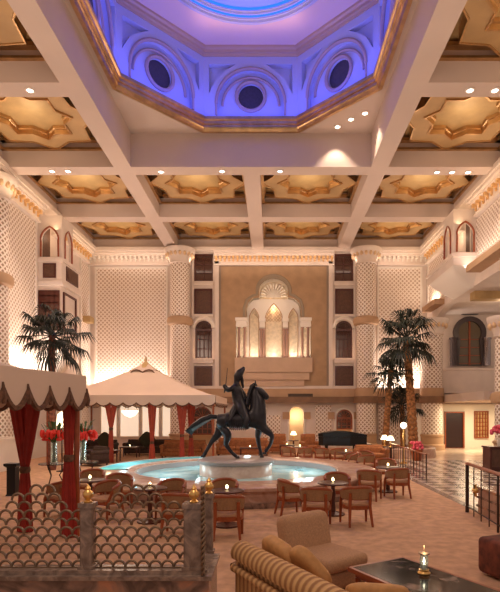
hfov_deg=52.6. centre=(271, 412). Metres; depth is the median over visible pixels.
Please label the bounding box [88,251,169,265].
trim
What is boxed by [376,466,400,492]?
round table
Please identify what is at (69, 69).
ceiling
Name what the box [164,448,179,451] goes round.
seat cushion
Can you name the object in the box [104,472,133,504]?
tub chair
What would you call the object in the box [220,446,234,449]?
seat cushion
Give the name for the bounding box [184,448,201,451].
seat cushion
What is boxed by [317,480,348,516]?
round table
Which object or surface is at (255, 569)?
striped sofa
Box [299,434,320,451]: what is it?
lounge chair
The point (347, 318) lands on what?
trim
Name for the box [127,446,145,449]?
seat cushion
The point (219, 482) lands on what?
tub chair
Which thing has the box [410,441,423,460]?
flower basket
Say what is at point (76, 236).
trim
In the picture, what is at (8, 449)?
column base
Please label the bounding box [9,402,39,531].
curtain
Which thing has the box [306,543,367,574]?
seat cushion
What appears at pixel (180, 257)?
lattice column
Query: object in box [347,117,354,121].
recessed light
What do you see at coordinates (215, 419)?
wall
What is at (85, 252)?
trim
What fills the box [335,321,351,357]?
window
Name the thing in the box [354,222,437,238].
coffer
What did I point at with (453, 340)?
column
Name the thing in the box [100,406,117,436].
window
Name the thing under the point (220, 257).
trim
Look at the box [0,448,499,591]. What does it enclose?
floor
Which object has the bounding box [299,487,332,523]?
tub chair
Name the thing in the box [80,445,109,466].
lounge chair
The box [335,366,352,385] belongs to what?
wall panel
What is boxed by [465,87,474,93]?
recessed light
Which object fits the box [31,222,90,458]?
trim
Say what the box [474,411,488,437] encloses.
window
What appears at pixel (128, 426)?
window
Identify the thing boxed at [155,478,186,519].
tub chair
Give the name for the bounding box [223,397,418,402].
trim
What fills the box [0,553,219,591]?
plinth
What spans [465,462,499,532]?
railing
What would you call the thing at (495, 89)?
recessed light
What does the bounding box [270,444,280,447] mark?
seat cushion
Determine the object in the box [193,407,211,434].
window
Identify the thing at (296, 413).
wall
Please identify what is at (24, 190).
trim
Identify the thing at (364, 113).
recessed light
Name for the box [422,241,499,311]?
trim
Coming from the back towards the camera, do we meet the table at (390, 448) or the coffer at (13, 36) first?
the table at (390, 448)
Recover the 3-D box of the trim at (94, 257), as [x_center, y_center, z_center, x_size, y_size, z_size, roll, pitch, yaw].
[-9.036,-9.760,31.960,4.983,0.320,0.280,0,0,0]
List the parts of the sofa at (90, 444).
backrest, arm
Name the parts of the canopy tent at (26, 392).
scalloped trim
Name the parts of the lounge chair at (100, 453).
arm, backrest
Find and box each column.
[0,171,17,436]
[164,245,195,439]
[350,245,381,447]
[416,317,448,450]
[449,337,458,365]
[482,337,491,365]
[486,315,499,445]
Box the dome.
[69,0,412,132]
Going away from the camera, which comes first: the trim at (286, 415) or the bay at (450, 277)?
the bay at (450, 277)
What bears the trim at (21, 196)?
attached to the wall at (53, 242)
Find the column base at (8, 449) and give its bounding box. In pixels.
[0,437,19,471]
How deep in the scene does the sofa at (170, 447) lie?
24.75 m
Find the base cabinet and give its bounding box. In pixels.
[481,446,499,470]
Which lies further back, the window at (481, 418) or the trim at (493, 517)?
the window at (481, 418)
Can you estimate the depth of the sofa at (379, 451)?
22.18 m
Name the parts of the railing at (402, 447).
handrail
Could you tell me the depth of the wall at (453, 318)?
31.80 m
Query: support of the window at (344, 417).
in the wall at (271, 408)
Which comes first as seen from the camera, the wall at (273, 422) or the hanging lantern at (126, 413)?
the hanging lantern at (126, 413)
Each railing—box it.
[0,484,79,567]
[94,484,183,567]
[389,443,426,479]
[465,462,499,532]
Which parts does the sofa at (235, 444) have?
arm, backrest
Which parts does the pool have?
skirting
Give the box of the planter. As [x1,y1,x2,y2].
[386,444,435,458]
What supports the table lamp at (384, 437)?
on the table
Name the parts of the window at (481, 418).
pane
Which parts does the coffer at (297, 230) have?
star moulding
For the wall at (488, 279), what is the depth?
28.08 m
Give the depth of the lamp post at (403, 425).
21.93 m
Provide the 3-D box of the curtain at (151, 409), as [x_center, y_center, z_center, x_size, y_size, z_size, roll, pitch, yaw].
[-5.242,0.795,22.200,0.418,2.790,0.236,0,0,0]
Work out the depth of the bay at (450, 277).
24.68 m
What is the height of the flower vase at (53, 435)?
1.316 m
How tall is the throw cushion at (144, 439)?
0.850 m
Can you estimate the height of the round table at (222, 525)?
0.700 m
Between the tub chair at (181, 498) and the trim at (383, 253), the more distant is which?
the trim at (383, 253)
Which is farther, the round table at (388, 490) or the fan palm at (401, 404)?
the fan palm at (401, 404)
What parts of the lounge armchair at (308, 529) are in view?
backrest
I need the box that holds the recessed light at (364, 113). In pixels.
[361,111,368,115]
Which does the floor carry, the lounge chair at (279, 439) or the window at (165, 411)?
the lounge chair at (279, 439)
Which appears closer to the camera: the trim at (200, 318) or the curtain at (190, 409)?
the curtain at (190, 409)
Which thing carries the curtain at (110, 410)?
hanging from the canopy tent at (146, 386)
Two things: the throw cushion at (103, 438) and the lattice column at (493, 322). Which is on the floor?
the lattice column at (493, 322)
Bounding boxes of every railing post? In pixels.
[77,484,97,569]
[182,484,205,570]
[204,477,214,553]
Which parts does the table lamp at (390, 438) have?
lamp shade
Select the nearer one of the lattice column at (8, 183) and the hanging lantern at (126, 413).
the lattice column at (8, 183)
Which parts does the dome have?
arch moulding, arch moulding, cornice, ring moulding, arch moulding, arch moulding, arch moulding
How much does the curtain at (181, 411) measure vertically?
2.790 m
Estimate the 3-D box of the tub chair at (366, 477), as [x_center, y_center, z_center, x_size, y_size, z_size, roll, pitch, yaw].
[2.475,1.805,12.834,0.650,0.799,0.605,0,0,20]
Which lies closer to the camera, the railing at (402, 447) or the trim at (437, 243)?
the railing at (402, 447)
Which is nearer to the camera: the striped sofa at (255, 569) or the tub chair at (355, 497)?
the striped sofa at (255, 569)
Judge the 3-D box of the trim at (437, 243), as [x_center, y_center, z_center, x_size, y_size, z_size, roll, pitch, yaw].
[9.660,-9.760,28.800,0.280,0.320,5.494,0,0,0]
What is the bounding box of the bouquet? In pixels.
[490,425,499,445]
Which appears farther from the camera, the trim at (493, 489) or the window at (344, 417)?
the window at (344, 417)
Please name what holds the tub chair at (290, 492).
on the floor
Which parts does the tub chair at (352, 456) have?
rail, backrest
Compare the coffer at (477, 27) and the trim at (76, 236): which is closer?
the coffer at (477, 27)
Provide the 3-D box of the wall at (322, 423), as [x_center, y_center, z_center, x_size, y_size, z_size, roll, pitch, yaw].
[3.284,0.669,32.140,1.020,2.359,0.120,0,0,0]
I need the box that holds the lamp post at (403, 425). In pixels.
[400,422,406,463]
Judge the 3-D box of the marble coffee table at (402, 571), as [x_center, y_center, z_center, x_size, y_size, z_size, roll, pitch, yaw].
[1.664,1.974,5.185,0.840,0.453,1.750,0,0,-29]
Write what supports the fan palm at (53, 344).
on the floor
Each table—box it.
[38,462,63,483]
[80,460,98,470]
[80,478,105,510]
[114,450,121,461]
[119,446,140,457]
[133,485,166,524]
[211,487,243,528]
[239,447,259,455]
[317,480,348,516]
[348,557,499,591]
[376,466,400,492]
[384,447,396,457]
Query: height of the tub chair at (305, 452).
0.799 m
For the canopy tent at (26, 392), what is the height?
4.560 m
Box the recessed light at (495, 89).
[490,87,499,93]
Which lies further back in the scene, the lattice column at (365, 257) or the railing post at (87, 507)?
the lattice column at (365, 257)
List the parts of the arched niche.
surround moulding, sill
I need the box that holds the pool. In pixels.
[96,456,375,508]
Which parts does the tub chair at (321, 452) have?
backrest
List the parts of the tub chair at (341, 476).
rail, seat, backrest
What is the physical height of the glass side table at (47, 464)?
0.752 m
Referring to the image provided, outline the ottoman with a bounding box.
[478,534,499,578]
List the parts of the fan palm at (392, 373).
crown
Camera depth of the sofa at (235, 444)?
26.40 m
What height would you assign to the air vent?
0.440 m
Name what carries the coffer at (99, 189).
attached to the ceiling at (69, 69)
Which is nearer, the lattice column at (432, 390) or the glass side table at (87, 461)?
the glass side table at (87, 461)
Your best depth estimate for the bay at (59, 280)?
25.15 m
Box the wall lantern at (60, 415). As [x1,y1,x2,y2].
[56,412,62,471]
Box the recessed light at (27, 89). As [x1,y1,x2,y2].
[25,87,34,93]
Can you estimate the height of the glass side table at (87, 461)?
0.752 m
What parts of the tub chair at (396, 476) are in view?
leg, leg, seat, seat rail, rail, backrest, leg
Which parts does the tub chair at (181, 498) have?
leg, seat, seat rail, rail, backrest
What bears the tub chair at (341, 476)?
on the floor
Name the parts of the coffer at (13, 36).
star panel, edge moulding, frame moulding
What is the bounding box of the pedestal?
[197,455,273,478]
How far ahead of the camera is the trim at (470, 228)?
31.60 m
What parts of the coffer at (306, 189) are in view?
star moulding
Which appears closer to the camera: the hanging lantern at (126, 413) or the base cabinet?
the base cabinet
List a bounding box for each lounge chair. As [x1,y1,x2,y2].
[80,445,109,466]
[268,434,287,451]
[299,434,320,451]
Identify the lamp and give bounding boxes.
[381,435,387,445]
[387,436,394,446]
[418,549,430,574]
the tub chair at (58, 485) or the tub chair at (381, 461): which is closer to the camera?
the tub chair at (58, 485)
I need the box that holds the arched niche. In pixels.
[235,274,311,385]
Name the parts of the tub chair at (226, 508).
leg, backrest, rail, seat, seat rail, leg, leg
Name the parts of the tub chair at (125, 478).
rail, backrest, seat, leg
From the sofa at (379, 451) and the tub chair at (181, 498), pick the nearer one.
the tub chair at (181, 498)
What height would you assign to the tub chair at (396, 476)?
0.799 m
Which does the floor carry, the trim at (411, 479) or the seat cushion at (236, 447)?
the trim at (411, 479)
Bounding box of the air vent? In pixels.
[287,393,313,396]
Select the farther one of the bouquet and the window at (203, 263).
the window at (203, 263)
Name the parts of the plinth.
plinth cap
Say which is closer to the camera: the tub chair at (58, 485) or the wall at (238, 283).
the tub chair at (58, 485)
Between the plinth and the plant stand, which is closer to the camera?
the plinth
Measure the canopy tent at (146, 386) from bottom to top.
5.010 m
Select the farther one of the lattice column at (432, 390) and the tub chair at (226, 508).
the lattice column at (432, 390)
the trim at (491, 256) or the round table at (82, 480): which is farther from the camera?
the trim at (491, 256)
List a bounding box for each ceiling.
[0,0,499,247]
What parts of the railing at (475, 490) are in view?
handrail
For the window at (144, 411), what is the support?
in the wall at (271, 408)
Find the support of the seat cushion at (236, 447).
on the sofa at (235, 444)
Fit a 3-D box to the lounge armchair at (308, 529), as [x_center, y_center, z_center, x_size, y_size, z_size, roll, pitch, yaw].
[0.634,1.761,6.454,0.800,0.878,1.006,0,0,-37]
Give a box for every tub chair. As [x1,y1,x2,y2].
[43,481,61,516]
[80,468,105,494]
[91,479,124,520]
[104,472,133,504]
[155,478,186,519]
[159,493,191,537]
[211,477,238,494]
[213,495,244,541]
[274,478,300,515]
[281,447,295,456]
[296,447,312,457]
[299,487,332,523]
[314,447,329,458]
[323,471,350,493]
[330,448,345,460]
[339,486,373,527]
[343,452,358,462]
[356,454,375,468]
[356,469,381,501]
[358,450,375,465]
[375,458,396,480]
[383,468,411,498]
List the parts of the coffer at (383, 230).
star moulding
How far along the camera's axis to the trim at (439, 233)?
29.42 m
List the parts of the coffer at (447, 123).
frame moulding, star moulding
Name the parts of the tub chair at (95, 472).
seat, rail, backrest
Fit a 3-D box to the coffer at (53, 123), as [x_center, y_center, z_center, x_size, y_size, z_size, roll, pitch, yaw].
[-8.945,-11.330,18.800,4.670,0.740,4.670,0,0,0]
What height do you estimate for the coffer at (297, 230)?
0.740 m
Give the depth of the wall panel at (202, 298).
32.15 m
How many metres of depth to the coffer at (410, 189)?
25.00 m
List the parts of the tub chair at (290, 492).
leg, leg, backrest, rail, seat, seat rail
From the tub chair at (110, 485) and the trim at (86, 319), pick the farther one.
the trim at (86, 319)
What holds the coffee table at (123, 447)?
on the floor
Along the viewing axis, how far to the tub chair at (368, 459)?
17.16 m
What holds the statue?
on the pedestal
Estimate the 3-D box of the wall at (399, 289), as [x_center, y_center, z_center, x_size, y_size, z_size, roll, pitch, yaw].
[8.162,-5.452,32.175,2.614,7.460,0.050,0,0,0]
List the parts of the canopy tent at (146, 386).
cap trim, scalloped trim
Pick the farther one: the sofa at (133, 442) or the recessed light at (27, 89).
the sofa at (133, 442)
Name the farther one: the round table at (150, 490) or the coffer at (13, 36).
the coffer at (13, 36)
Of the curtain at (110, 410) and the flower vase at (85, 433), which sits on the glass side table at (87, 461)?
the flower vase at (85, 433)
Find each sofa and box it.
[86,440,118,453]
[122,439,170,454]
[159,440,206,457]
[216,438,268,455]
[230,540,347,591]
[353,445,389,460]
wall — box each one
[11,203,87,438]
[90,252,426,447]
[97,269,165,382]
[193,407,351,446]
[215,419,231,441]
[221,266,328,385]
[262,415,280,440]
[315,405,330,440]
[378,405,397,439]
[379,269,419,385]
[427,197,499,316]
[429,198,499,301]
[443,314,499,403]
[443,404,494,447]
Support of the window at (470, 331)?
in the wall at (453, 318)
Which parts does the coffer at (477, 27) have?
frame moulding, edge moulding, star panel, star moulding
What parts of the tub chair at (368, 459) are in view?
rail, backrest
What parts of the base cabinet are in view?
door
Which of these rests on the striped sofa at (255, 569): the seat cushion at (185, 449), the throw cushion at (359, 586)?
the throw cushion at (359, 586)
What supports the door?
in the wall at (470, 441)
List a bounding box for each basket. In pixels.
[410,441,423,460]
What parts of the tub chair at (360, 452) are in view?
backrest, rail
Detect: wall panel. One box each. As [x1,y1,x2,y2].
[194,289,211,313]
[194,366,211,385]
[335,289,352,313]
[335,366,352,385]
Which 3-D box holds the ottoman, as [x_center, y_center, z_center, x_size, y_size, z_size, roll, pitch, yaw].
[3.420,1.925,6.700,1.000,0.490,0.840,0,0,-20]
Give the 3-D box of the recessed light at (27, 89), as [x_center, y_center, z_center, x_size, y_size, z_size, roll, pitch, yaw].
[-7.701,-10.283,16.104,0.300,0.030,0.300,0,0,0]
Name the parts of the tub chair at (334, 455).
backrest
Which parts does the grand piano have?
lid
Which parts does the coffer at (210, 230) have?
star moulding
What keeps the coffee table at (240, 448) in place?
on the floor
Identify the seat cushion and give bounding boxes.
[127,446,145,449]
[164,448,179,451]
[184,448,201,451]
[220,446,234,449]
[235,446,249,449]
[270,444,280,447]
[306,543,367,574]
[374,453,384,456]
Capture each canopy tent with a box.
[0,362,89,537]
[46,356,227,462]
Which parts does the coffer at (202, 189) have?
star moulding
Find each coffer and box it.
[0,0,44,60]
[0,97,102,150]
[27,175,136,203]
[76,222,159,238]
[144,175,246,203]
[169,222,250,238]
[261,175,361,203]
[263,222,343,238]
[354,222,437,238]
[371,175,477,203]
[396,97,499,150]
[439,0,499,60]
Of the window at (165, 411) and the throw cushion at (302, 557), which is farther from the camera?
the window at (165, 411)
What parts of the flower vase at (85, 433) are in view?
glass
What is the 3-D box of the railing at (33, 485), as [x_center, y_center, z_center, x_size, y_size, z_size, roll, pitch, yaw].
[-2.322,1.116,5.002,0.879,0.829,0.033,0,0,0]
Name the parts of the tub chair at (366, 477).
leg, rail, backrest, seat, leg, leg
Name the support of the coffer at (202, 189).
attached to the ceiling at (69, 69)
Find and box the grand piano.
[318,431,371,451]
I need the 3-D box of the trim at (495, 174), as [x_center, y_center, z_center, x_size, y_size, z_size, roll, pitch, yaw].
[9.625,-9.780,18.600,0.550,0.840,11.200,0,0,0]
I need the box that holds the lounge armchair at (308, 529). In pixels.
[276,510,367,587]
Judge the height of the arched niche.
7.153 m
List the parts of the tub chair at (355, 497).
leg, leg, seat, seat rail, rail, backrest, leg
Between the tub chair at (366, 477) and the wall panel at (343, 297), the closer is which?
the tub chair at (366, 477)
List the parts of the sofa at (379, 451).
backrest, arm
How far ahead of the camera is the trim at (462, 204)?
31.58 m
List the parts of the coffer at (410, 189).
star moulding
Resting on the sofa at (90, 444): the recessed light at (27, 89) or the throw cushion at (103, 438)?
the throw cushion at (103, 438)
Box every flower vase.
[40,420,63,463]
[80,420,97,461]
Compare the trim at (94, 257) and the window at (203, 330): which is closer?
the trim at (94, 257)
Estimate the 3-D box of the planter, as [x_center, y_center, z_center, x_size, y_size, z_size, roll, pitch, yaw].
[6.590,1.950,25.700,3.400,0.500,3.400,0,0,0]
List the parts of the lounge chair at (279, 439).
backrest, arm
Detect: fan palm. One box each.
[9,303,97,469]
[362,352,417,445]
[374,308,438,447]
[381,386,425,446]
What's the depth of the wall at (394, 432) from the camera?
32.08 m
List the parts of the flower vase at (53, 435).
glass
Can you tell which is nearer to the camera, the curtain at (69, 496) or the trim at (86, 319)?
the curtain at (69, 496)
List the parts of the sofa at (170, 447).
arm, backrest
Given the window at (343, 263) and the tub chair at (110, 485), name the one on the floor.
the tub chair at (110, 485)
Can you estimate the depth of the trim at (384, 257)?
31.92 m
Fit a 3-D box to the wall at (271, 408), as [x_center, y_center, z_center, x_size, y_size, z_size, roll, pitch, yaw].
[2.050,-4.145,32.425,27.900,12.710,0.450,0,0,0]
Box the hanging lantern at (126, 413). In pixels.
[122,405,137,416]
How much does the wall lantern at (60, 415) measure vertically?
2.250 m
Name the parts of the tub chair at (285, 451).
backrest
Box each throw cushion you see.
[96,432,108,445]
[139,432,154,446]
[262,535,291,563]
[289,545,331,582]
[345,582,408,591]
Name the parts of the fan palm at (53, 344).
crown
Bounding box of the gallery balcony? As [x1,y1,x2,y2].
[418,368,494,393]
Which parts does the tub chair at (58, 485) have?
leg, rail, backrest, seat, leg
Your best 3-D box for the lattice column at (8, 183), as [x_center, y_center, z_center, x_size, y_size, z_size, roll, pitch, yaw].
[-11.750,-3.850,21.300,1.920,12.100,1.920,0,0,0]
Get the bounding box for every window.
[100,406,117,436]
[119,406,139,436]
[141,407,159,436]
[162,406,169,436]
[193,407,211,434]
[194,254,212,280]
[195,321,211,357]
[334,254,352,280]
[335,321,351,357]
[336,409,351,428]
[453,314,486,365]
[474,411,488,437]
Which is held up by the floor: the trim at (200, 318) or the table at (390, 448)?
the table at (390, 448)
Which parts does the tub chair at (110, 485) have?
seat, backrest, rail, seat rail, leg, leg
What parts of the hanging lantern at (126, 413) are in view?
lamp shade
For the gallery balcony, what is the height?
1.500 m
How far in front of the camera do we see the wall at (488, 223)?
23.24 m
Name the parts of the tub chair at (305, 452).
backrest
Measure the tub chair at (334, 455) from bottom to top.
0.799 m
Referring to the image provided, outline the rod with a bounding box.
[200,486,205,575]
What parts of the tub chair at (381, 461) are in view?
rail, backrest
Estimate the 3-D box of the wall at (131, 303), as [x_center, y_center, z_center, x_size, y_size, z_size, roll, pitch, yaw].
[-8.927,-5.452,32.175,4.400,7.460,0.050,0,0,0]
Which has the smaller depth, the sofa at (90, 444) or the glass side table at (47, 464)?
the glass side table at (47, 464)
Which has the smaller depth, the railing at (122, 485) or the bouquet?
the railing at (122, 485)
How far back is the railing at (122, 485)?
5.00 m
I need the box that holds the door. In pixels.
[444,411,464,447]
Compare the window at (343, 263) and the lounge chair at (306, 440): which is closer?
the lounge chair at (306, 440)
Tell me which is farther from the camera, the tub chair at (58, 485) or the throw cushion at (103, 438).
the throw cushion at (103, 438)
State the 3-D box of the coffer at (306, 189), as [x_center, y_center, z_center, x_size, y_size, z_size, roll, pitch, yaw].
[1.835,-11.330,24.200,4.670,0.740,4.670,0,0,0]
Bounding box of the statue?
[185,367,273,458]
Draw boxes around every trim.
[0,156,499,251]
[0,163,46,222]
[15,190,42,216]
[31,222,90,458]
[51,229,94,263]
[66,237,91,258]
[83,316,93,323]
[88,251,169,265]
[90,256,167,261]
[95,267,167,382]
[191,316,214,328]
[192,260,355,388]
[195,405,354,447]
[197,389,419,396]
[213,251,334,265]
[215,256,332,261]
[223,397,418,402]
[283,412,355,418]
[332,316,355,328]
[377,251,426,265]
[377,267,421,387]
[379,256,425,261]
[410,477,477,511]
[421,223,464,263]
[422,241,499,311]
[424,235,449,258]
[427,228,499,303]
[444,391,494,402]
[467,165,499,217]
[470,291,499,300]
[471,178,499,210]
[476,486,499,516]
[478,490,499,523]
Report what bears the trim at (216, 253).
attached to the wall at (271, 408)
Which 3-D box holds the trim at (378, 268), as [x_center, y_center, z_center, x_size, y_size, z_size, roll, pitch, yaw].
[8.162,-5.452,32.150,2.854,7.700,0.100,0,0,0]
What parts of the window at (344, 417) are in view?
pane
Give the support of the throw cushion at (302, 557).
on the striped sofa at (255, 569)
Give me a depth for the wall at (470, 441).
31.75 m
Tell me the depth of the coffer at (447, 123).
19.49 m
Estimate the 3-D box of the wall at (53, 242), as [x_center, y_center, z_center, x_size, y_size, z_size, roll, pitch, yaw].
[-11.800,-4.150,20.800,0.400,12.700,23.600,0,0,0]
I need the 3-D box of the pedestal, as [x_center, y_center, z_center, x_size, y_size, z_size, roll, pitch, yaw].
[-1.104,1.790,15.700,2.380,0.780,2.380,0,0,0]
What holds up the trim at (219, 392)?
attached to the wall at (271, 408)
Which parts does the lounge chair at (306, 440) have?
arm, backrest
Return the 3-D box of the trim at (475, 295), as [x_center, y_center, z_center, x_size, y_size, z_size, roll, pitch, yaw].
[13.150,-6.000,23.100,5.700,0.400,6.200,0,0,0]
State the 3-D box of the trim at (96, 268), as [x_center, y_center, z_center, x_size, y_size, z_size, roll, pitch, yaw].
[-8.927,-5.452,32.150,4.640,7.700,0.100,0,0,0]
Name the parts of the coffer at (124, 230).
star moulding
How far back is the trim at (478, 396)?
26.55 m
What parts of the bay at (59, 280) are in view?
wooden panel, wooden panel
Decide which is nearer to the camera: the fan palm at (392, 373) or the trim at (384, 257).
the fan palm at (392, 373)
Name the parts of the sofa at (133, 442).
arm, backrest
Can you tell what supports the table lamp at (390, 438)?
on the table at (390, 448)
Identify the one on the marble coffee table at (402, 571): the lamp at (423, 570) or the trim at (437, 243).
the lamp at (423, 570)
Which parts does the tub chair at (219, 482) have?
rail, backrest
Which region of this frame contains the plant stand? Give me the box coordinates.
[3,463,19,495]
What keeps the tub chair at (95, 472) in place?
on the floor
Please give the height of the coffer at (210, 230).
0.740 m
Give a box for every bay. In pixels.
[37,215,82,372]
[426,209,476,299]
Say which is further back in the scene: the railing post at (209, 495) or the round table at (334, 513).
the round table at (334, 513)
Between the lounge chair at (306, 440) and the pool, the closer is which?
the pool
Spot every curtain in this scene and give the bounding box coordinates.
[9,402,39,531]
[60,405,77,537]
[105,404,116,462]
[148,404,155,458]
[176,404,187,456]
[187,404,194,456]
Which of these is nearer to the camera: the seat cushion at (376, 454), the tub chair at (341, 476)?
the tub chair at (341, 476)
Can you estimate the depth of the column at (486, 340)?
31.31 m
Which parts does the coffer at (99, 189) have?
star moulding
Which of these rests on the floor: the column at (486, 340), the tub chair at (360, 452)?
the tub chair at (360, 452)
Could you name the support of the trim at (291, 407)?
attached to the wall at (271, 408)
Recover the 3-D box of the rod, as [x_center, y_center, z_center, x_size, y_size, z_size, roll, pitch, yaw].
[-0.659,1.134,4.860,0.052,0.867,0.052,0,0,-27]
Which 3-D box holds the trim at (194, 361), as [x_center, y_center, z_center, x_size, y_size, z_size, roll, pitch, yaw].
[0.159,-5.691,32.100,10.457,8.385,0.200,0,0,0]
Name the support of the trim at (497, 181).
attached to the wall at (488, 279)
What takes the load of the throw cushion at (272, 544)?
on the striped sofa at (255, 569)
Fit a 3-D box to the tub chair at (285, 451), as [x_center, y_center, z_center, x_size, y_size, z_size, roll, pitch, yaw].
[0.693,1.805,21.384,0.650,0.799,0.605,0,0,20]
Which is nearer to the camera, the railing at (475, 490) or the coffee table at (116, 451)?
the railing at (475, 490)
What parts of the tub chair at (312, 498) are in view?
leg, rail, seat, seat rail, backrest, leg, leg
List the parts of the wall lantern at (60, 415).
lamp shade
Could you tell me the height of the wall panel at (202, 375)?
1.275 m
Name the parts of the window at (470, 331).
pane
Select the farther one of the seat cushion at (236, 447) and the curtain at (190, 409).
the seat cushion at (236, 447)
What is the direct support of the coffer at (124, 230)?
attached to the ceiling at (69, 69)
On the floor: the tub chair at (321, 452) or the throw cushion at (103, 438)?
the tub chair at (321, 452)
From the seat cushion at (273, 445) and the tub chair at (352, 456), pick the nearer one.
the tub chair at (352, 456)
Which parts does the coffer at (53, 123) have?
star moulding, frame moulding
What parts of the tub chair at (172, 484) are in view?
leg, rail, backrest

